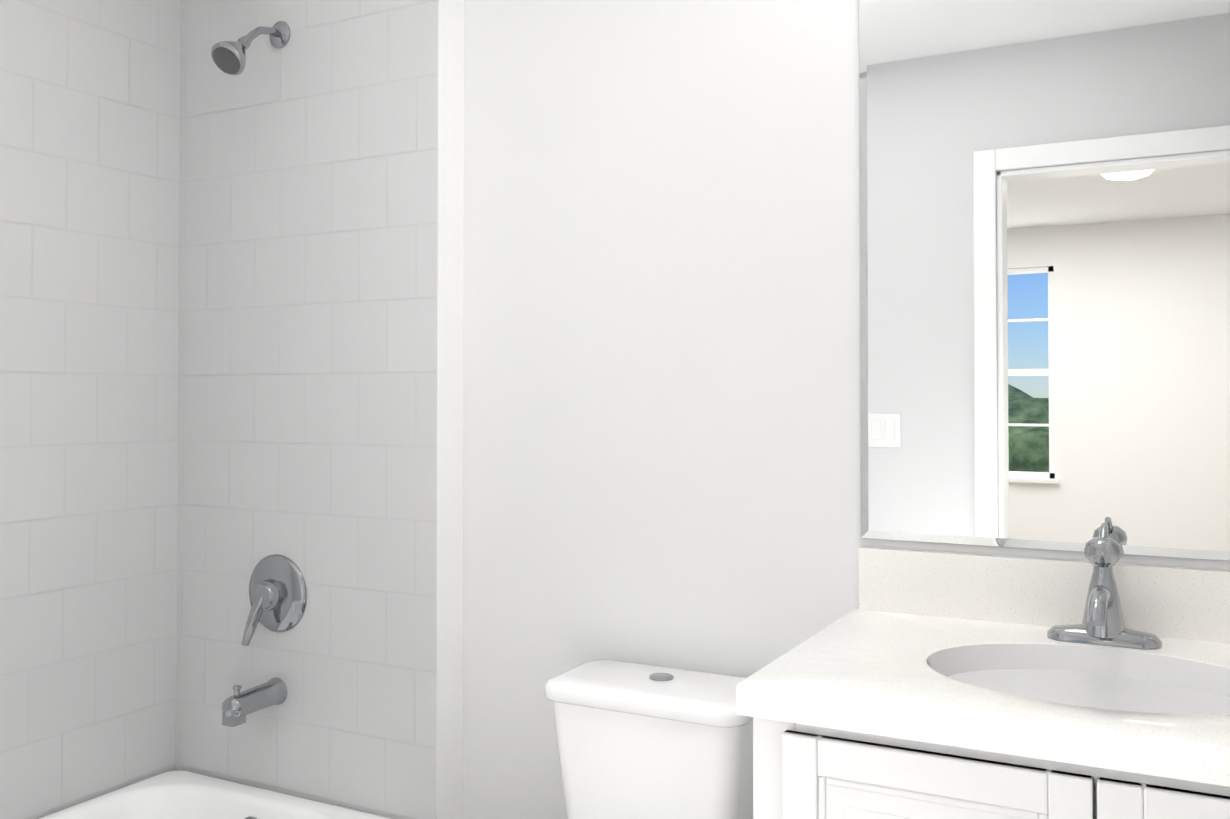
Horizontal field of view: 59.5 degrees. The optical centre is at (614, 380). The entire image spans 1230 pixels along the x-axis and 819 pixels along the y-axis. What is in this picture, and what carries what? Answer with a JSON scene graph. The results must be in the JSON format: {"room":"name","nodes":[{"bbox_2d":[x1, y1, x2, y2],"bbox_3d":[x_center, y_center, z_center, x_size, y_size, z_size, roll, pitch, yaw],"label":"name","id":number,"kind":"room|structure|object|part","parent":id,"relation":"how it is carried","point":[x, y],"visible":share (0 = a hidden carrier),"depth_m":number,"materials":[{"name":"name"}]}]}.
{"room":"bathroom","nodes":[
{"label":"bathroom","id":0,"kind":"room"},
{"bbox_2d":[176,0,463,818],"bbox_3d":[-0.678,0.077,2.401,0.765,2.386,0.090,0,-1,28],"label":"wall","id":1,"kind":"structure","parent":0,"point":[321,310],"depth_m":2.32,"materials":[{"name":"tile"}]},
{"bbox_2d":[211,21,290,75],"bbox_3d":[-0.787,-0.725,2.319,0.076,0.154,0.179,0,-1,28],"label":"shower head","id":2,"kind":"object","parent":1,"relation":"attached to","point":[229,57],"visible":1,"depth_m":2.28},
{"bbox_2d":[222,677,287,726],"bbox_3d":[-0.779,0.684,2.314,0.060,0.079,0.145,0,-1,28],"label":"tub spout","id":3,"kind":"object","parent":1,"relation":"attached to","point":[238,706],"visible":1,"depth_m":2.29,"materials":[{"name":"silver metal"}]},
{"bbox_2d":[242,554,306,645],"bbox_3d":[-0.761,0.480,2.349,0.172,0.194,0.069,0,-1,28],"label":"tub valve","id":4,"kind":"object","parent":1,"relation":"attached to","point":[278,593],"visible":1,"depth_m":2.35,"materials":[{"name":"silver metal"}]},
{"bbox_2d":[463,0,1229,818],"bbox_3d":[0.087,0.072,2.105,2.395,2.386,0.100,0,-1,28],"label":"wall","id":5,"kind":"structure","parent":0,"point":[661,422],"depth_m":2.06,"materials":[{"name":"white paint"}]},
{"bbox_2d":[859,0,1229,560],"bbox_3d":[0.768,-0.241,1.688,0.776,1.020,0.006,0,-1,28],"label":"mirror","id":6,"kind":"object","parent":5,"relation":"attached to","point":[1044,274],"visible":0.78,"depth_m":1.72,"materials":[{"name":"clear glass"}]},
{"bbox_3d":[-0.376,1.277,1.210,2.595,0.050,2.082,0,-1,28],"label":"floor","id":7,"kind":"structure","parent":0,"visible":0},
{"bbox_2d":[37,770,393,818],"bbox_3d":[-1.078,1.073,1.670,0.704,0.372,1.544,0,-1,28],"label":"bathtub","id":8,"kind":"object","parent":7,"relation":"on","point":[178,794],"visible":0.98,"depth_m":2.35,"materials":[{"name":"white ceramic"}]},
{"bbox_2d":[544,660,752,818],"bbox_3d":[-0.050,0.891,1.667,0.386,0.736,0.759,0,-1,28],"label":"toilet","id":9,"kind":"object","parent":7,"relation":"on","point":[638,741],"visible":0.92,"depth_m":1.84,"materials":[{"name":"white ceramic"}]},
{"bbox_2d":[736,523,1229,818],"bbox_3d":[0.637,0.734,1.428,0.795,1.042,0.559,0,-1,28],"label":"bathroom vanity","id":10,"kind":"object","parent":7,"relation":"on","point":[919,684],"visible":1,"depth_m":1.38,"materials":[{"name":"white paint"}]},
{"bbox_3d":[0.371,0.784,1.268,0.358,0.687,0.019,0,-1,28],"label":"door","id":11,"kind":"part","parent":10,"relation":"part of","materials":[{"name":"white paint"}]},
{"bbox_2d":[1047,523,1162,649],"bbox_3d":[0.703,0.301,1.557,0.156,0.172,0.192,0,-1,28],"label":"faucet","id":12,"kind":"object","parent":10,"relation":"on","point":[1102,627],"depth_m":1.58,"materials":[{"name":"silver metal"}]},
{"bbox_3d":[0.690,0.782,1.099,0.358,0.687,0.019,0,-1,28],"label":"door","id":13,"kind":"part","parent":10,"relation":"part of","materials":[{"name":"white paint"}]},
{"bbox_3d":[-1.479,0.068,1.811,0.100,2.386,2.082,0,-1,28],"label":"wall","id":14,"kind":"structure","parent":0,"visible":0},
{"bbox_2d":[0,0,180,818],"bbox_3d":[-1.396,0.069,1.852,0.008,2.386,1.552,0,-1,28],"label":"wall tile","id":15,"kind":"structure","parent":14,"relation":"attached to","point":[89,185],"depth_m":2.33,"materials":[{"name":"white tile"}]}
]}

